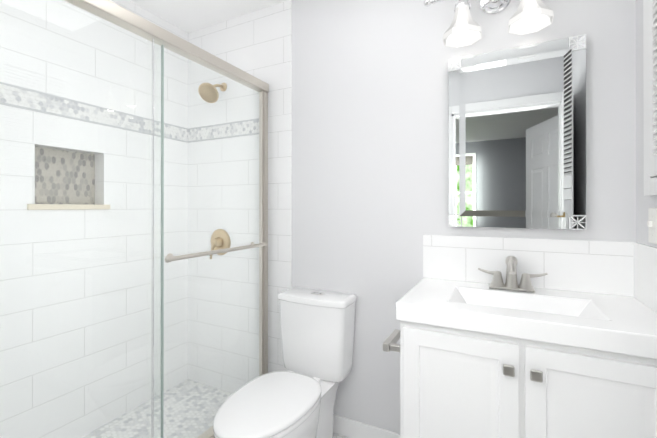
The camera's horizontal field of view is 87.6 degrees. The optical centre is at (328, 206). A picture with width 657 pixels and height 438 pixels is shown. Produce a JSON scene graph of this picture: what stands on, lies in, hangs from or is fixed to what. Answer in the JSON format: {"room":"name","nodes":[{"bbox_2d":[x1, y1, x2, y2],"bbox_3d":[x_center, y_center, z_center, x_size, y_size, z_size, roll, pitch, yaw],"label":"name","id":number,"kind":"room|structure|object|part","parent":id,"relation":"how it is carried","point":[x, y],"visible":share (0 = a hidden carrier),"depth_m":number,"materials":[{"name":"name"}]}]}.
{"room":"bathroom","nodes":[
{"label":"bathroom","id":0,"kind":"room"},
{"bbox_2d":[0,0,187,437],"bbox_3d":[-1.401,0.011,1.631,0.120,2.410,1.700,0,0,27],"label":"wall","id":1,"kind":"structure","parent":0,"point":[88,382],"depth_m":1.79,"materials":[{"name":"tile"}]},
{"bbox_2d":[35,147,94,203],"bbox_3d":[-1.379,-0.135,1.766,0.035,0.304,0.309,0,0,27],"label":"wall niche","id":2,"kind":"object","parent":1,"relation":"in","point":[74,170],"depth_m":1.76,"materials":[{"name":"grey tile"}]},
{"bbox_2d":[27,204,109,209],"bbox_3d":[-1.321,0.004,1.736,0.097,0.026,0.365,0,0,27],"label":"sill","id":3,"kind":"structure","parent":1,"relation":"on","point":[55,207],"depth_m":1.68,"materials":[{"name":"beige stone"}]},
{"bbox_2d":[0,84,187,140],"bbox_3d":[-1.400,-0.487,1.631,0.121,0.079,1.700,0,0,27],"label":"wall band","id":4,"kind":"object","parent":1,"relation":"attached to","point":[17,94],"depth_m":1.75,"materials":[{"name":"grey tile"}]},
{"bbox_2d":[0,102,187,141],"bbox_3d":[-1.401,-0.444,1.627,0.124,0.008,1.692,0,0,27],"label":"liner","id":5,"kind":"object","parent":1,"relation":"attached to","point":[7,104],"depth_m":1.76,"materials":[{"name":"grey tile"}]},
{"bbox_2d":[0,82,187,129],"bbox_3d":[-1.401,-0.530,1.627,0.124,0.008,1.692,0,0,27],"label":"liner","id":6,"kind":"object","parent":1,"relation":"attached to","point":[88,104],"depth_m":1.78,"materials":[{"name":"grey tile"}]},
{"bbox_2d":[130,0,287,32],"bbox_3d":[-0.261,-1.246,1.122,2.615,0.100,1.820,0,0,27],"label":"ceiling","id":7,"kind":"structure","parent":0,"point":[187,16],"depth_m":2.08,"materials":[{"name":"white paint"}]},
{"bbox_2d":[333,432,349,437],"bbox_3d":[-0.261,1.264,1.117,2.615,0.100,1.820,0,0,27],"label":"floor","id":8,"kind":"structure","parent":0,"point":[336,435],"depth_m":1.81,"materials":[{"name":"grey tile"}]},
{"bbox_2d":[82,379,232,437],"bbox_3d":[-1.054,1.200,1.515,0.600,0.030,1.572,0,0,27],"label":"shower floor","id":9,"kind":"structure","parent":8,"relation":"on","point":[169,413],"depth_m":1.93,"materials":[{"name":"grey tile"}]},
{"bbox_2d":[213,287,356,437],"bbox_3d":[-0.193,0.835,1.537,0.396,0.762,0.764,0,0,27],"label":"toilet","id":10,"kind":"object","parent":8,"relation":"on","point":[297,399],"visible":1,"depth_m":1.65,"materials":[{"name":"white ceramic"}]},
{"bbox_3d":[-0.250,0.816,1.426,0.352,0.022,0.515,0,0,27],"label":"seat lid","id":11,"kind":"part","parent":10,"relation":"part of","materials":[{"name":"white plastic"}]},
{"bbox_3d":[-0.249,0.841,1.427,0.350,0.022,0.509,0,0,27],"label":"seat","id":12,"kind":"part","parent":10,"relation":"part of","materials":[{"name":"white plastic"}]},
{"bbox_3d":[-0.241,1.034,1.442,0.346,0.362,0.530,0,0,27],"label":"bowl","id":13,"kind":"part","parent":10,"relation":"part of","materials":[{"name":"white ceramic"}]},
{"bbox_3d":[-0.065,0.475,1.790,0.396,0.033,0.199,0,0,27],"label":"tank lid","id":14,"kind":"part","parent":10,"relation":"part of","materials":[{"name":"white ceramic"}]},
{"bbox_3d":[-0.063,0.681,1.794,0.380,0.379,0.184,0,0,27],"label":"tank","id":15,"kind":"part","parent":10,"relation":"part of","materials":[{"name":"white ceramic"}]},
{"bbox_2d":[383,256,656,437],"bbox_3d":[0.660,0.709,1.254,0.850,1.011,0.499,0,0,27],"label":"bathroom vanity","id":16,"kind":"object","parent":8,"relation":"on","point":[497,357],"visible":1,"depth_m":1.07,"materials":[{"name":"white paint"}]},
{"bbox_3d":[0.253,0.533,1.364,0.026,0.032,0.166,0,0,27],"label":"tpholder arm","id":17,"kind":"part","parent":16,"relation":"part of"},
{"bbox_3d":[0.250,0.533,1.291,0.054,0.022,0.022,0,0,27],"label":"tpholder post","id":18,"kind":"part","parent":16,"relation":"part of","materials":[{"name":"silver metal"}]},
{"bbox_3d":[0.427,0.756,1.134,0.357,0.660,0.019,0,0,27],"label":"door","id":19,"kind":"part","parent":16,"relation":"part of","materials":[{"name":"white paint"}]},
{"bbox_3d":[0.547,0.499,1.040,0.032,0.032,0.014,0,0,27],"label":"knob","id":20,"kind":"part","parent":16,"relation":"part of","materials":[{"name":"silver metal"}]},
{"bbox_2d":[478,256,547,292],"bbox_3d":[0.729,0.272,1.362,0.252,0.136,0.140,0,0,27],"label":"faucet","id":21,"kind":"object","parent":16,"relation":"on","point":[497,285],"depth_m":1.38,"materials":[{"name":"silver metal"}]},
{"bbox_3d":[0.612,0.499,1.007,0.032,0.032,0.014,0,0,27],"label":"knob","id":22,"kind":"part","parent":16,"relation":"part of","materials":[{"name":"silver metal"}]},
{"bbox_3d":[0.759,0.756,0.965,0.357,0.660,0.019,0,0,27],"label":"door","id":23,"kind":"part","parent":16,"relation":"part of","materials":[{"name":"white paint"}]},
{"bbox_3d":[-0.733,1.170,1.352,0.120,0.090,1.568,0,0,27],"label":"shower curb","id":24,"kind":"object","parent":8,"relation":"on","visible":0},
{"bbox_2d":[0,0,268,437],"bbox_3d":[-0.711,0.197,1.344,0.104,1.854,1.567,0,0,27],"label":"shower enclosure","id":25,"kind":"object","parent":24,"relation":"on","point":[117,15],"visible":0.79,"depth_m":1.44,"materials":[{"name":"clear glass"}]},
{"bbox_3d":[-0.887,0.208,1.073,0.008,1.773,0.832,0,0,27],"label":"glass","id":26,"kind":"part","parent":25,"relation":"part of","materials":[{"name":"clear glass"}]},
{"bbox_3d":[-0.548,0.209,1.697,0.008,1.773,0.708,0,0,27],"label":"glass","id":27,"kind":"part","parent":25,"relation":"part of","materials":[{"name":"clear glass"}]},
{"bbox_2d":[292,0,635,433],"bbox_3d":[0.124,0.011,1.877,2.615,2.410,0.120,0,0,27],"label":"wall","id":28,"kind":"structure","parent":0,"point":[369,143],"depth_m":1.72,"materials":[{"name":"white paint"}]},
{"bbox_2d":[188,133,257,142],"bbox_3d":[-0.680,-0.442,2.212,0.639,0.008,0.012,0,0,27],"label":"liner","id":29,"kind":"object","parent":28,"relation":"attached to","point":[224,137],"depth_m":2.19,"materials":[{"name":"grey tile"}]},
{"bbox_2d":[188,120,258,140],"bbox_3d":[-0.680,-0.486,2.214,0.639,0.079,0.009,0,0,27],"label":"band","id":30,"kind":"object","parent":28,"relation":"attached to","point":[216,130],"depth_m":2.20,"materials":[{"name":"grey tile"}]},
{"bbox_2d":[188,118,258,129],"bbox_3d":[-0.680,-0.529,2.213,0.639,0.008,0.012,0,0,27],"label":"liner","id":31,"kind":"object","parent":28,"relation":"attached to","point":[223,124],"depth_m":2.20,"materials":[{"name":"grey tile"}]},
{"bbox_2d":[188,0,291,128],"bbox_3d":[-0.590,-0.863,2.170,0.840,0.660,0.008,0,0,27],"label":"wall tile","id":32,"kind":"structure","parent":28,"relation":"attached to","point":[257,44],"depth_m":2.12,"materials":[{"name":"white tile"}]},
{"bbox_2d":[198,83,226,102],"bbox_3d":[-0.709,-0.717,2.121,0.126,0.158,0.185,0,0,27],"label":"shower head","id":33,"kind":"object","parent":32,"relation":"attached to","point":[211,97],"depth_m":2.08},
{"bbox_2d":[188,130,291,392],"bbox_3d":[-0.590,0.389,2.167,0.840,1.655,0.008,0,0,27],"label":"wall tile","id":34,"kind":"structure","parent":28,"relation":"attached to","point":[279,211],"depth_m":2.16,"materials":[{"name":"white tile"}]},
{"bbox_2d":[210,229,230,258],"bbox_3d":[-0.717,0.240,2.182,0.170,0.186,0.079,0,0,27],"label":"shower valve","id":35,"kind":"object","parent":34,"relation":"attached to","point":[216,234],"depth_m":2.18,"materials":[{"name":"beige metal"}]},
{"bbox_3d":[-0.729,0.279,2.166,0.031,0.107,0.040,0,0,27],"label":"shower valve lever","id":36,"kind":"part","parent":35,"relation":"part of","materials":[{"name":"beige metal"}]},
{"bbox_2d":[268,114,291,132],"bbox_3d":[-0.305,-0.486,2.024,0.201,0.095,0.008,0,0,27],"label":"wall tile","id":37,"kind":"object","parent":28,"relation":"attached to","point":[279,123],"depth_m":2.01,"materials":[{"name":"white tile"}]},
{"bbox_2d":[333,414,399,437],"bbox_3d":[0.122,1.170,1.800,0.760,0.092,0.014,0,0,27],"label":"baseboard","id":38,"kind":"structure","parent":28,"relation":"attached to","point":[347,427],"depth_m":1.78,"materials":[{"name":"white paint"}]},
{"bbox_2d":[424,0,553,47],"bbox_3d":[0.691,-0.845,1.422,0.572,0.258,0.181,0,0,27],"label":"sconce","id":39,"kind":"object","parent":28,"relation":"attached to","point":[527,17],"visible":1,"depth_m":1.42,"materials":[{"name":"white glass"}]},
{"bbox_3d":[0.573,-0.783,1.466,0.153,0.134,0.153,0,0,27],"label":"lamp shade","id":40,"kind":"part","parent":39,"relation":"part of","materials":[{"name":"white glass"}]},
{"bbox_3d":[0.796,-0.783,1.353,0.153,0.134,0.153,0,0,27],"label":"lamp shade","id":41,"kind":"part","parent":39,"relation":"part of","materials":[{"name":"white glass"}]},
{"bbox_2d":[448,34,586,229],"bbox_3d":[0.777,-0.288,1.452,0.510,0.760,0.039,0,0,27],"label":"mirror","id":42,"kind":"object","parent":28,"relation":"attached to","point":[515,137],"depth_m":1.42,"materials":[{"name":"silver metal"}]},
{"bbox_3d":[0.571,-0.288,1.548,0.056,0.648,0.004,0,0,27],"label":"mirror strip","id":43,"kind":"part","parent":42,"relation":"part of","materials":[{"name":"silver metal"}]},
{"bbox_3d":[0.571,-0.640,1.548,0.056,0.056,0.006,0,0,27],"label":"corner mirror","id":44,"kind":"part","parent":42,"relation":"part of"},
{"bbox_3d":[0.571,0.064,1.546,0.056,0.056,0.006,0,0,27],"label":"corner mirror","id":45,"kind":"part","parent":42,"relation":"part of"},
{"bbox_3d":[0.774,0.064,1.444,0.398,0.056,0.004,0,0,27],"label":"bottom mirror strip","id":46,"kind":"part","parent":42,"relation":"part of","materials":[{"name":"silver metal"}]},
{"bbox_3d":[0.976,-0.640,1.342,0.056,0.056,0.006,0,0,27],"label":"corner mirror","id":47,"kind":"part","parent":42,"relation":"part of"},
{"bbox_3d":[0.976,0.064,1.341,0.056,0.056,0.006,0,0,27],"label":"corner mirror","id":48,"kind":"part","parent":42,"relation":"part of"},
{"bbox_3d":[0.976,-0.288,1.342,0.056,0.648,0.004,0,0,27],"label":"mirror strip","id":49,"kind":"part","parent":42,"relation":"part of","materials":[{"name":"silver metal"}]},
{"bbox_2d":[423,234,633,296],"bbox_3d":[0.803,0.238,1.459,0.785,0.205,0.010,0,0,27],"label":"backsplash","id":50,"kind":"structure","parent":28,"relation":"attached to","point":[597,267],"depth_m":1.42,"materials":[{"name":"tile"}]},
{"bbox_2d":[636,0,656,246],"bbox_3d":[0.851,0.008,0.555,0.120,2.410,1.820,0,0,27],"label":"wall","id":51,"kind":"structure","parent":0,"point":[644,204],"depth_m":1.24,"materials":[{"name":"white paint"}]},
{"bbox_2d":[634,242,656,312],"bbox_3d":[1.031,0.237,1.052,0.010,0.205,0.510,0,0,27],"label":"backsplash","id":52,"kind":"structure","parent":51,"relation":"attached to","point":[645,274],"depth_m":1.18,"materials":[{"name":"tile"}]},
{"bbox_2d":[643,0,656,195],"bbox_3d":[0.949,-0.561,0.906,0.018,1.050,0.572,0,0,27],"label":"air vent","id":53,"kind":"object","parent":51,"relation":"in","point":[650,186],"visible":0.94,"depth_m":1.14,"materials":[{"name":"white paint"}]},
{"bbox_2d":[647,0,656,176],"bbox_3d":[0.946,-0.561,0.908,0.029,0.932,0.454,0,0,27],"label":"door","id":54,"kind":"structure","parent":53,"relation":"attached to","point":[652,74],"depth_m":1.08,"materials":[{"name":"white paint"}]},
{"bbox_2d":[647,208,656,243],"bbox_3d":[1.065,0.064,1.131,0.018,0.116,0.072,0,0,27],"label":"light switch","id":55,"kind":"object","parent":51,"relation":"attached to","point":[652,225],"visible":1,"depth_m":1.13,"materials":[{"name":"white plastic"}]}
]}

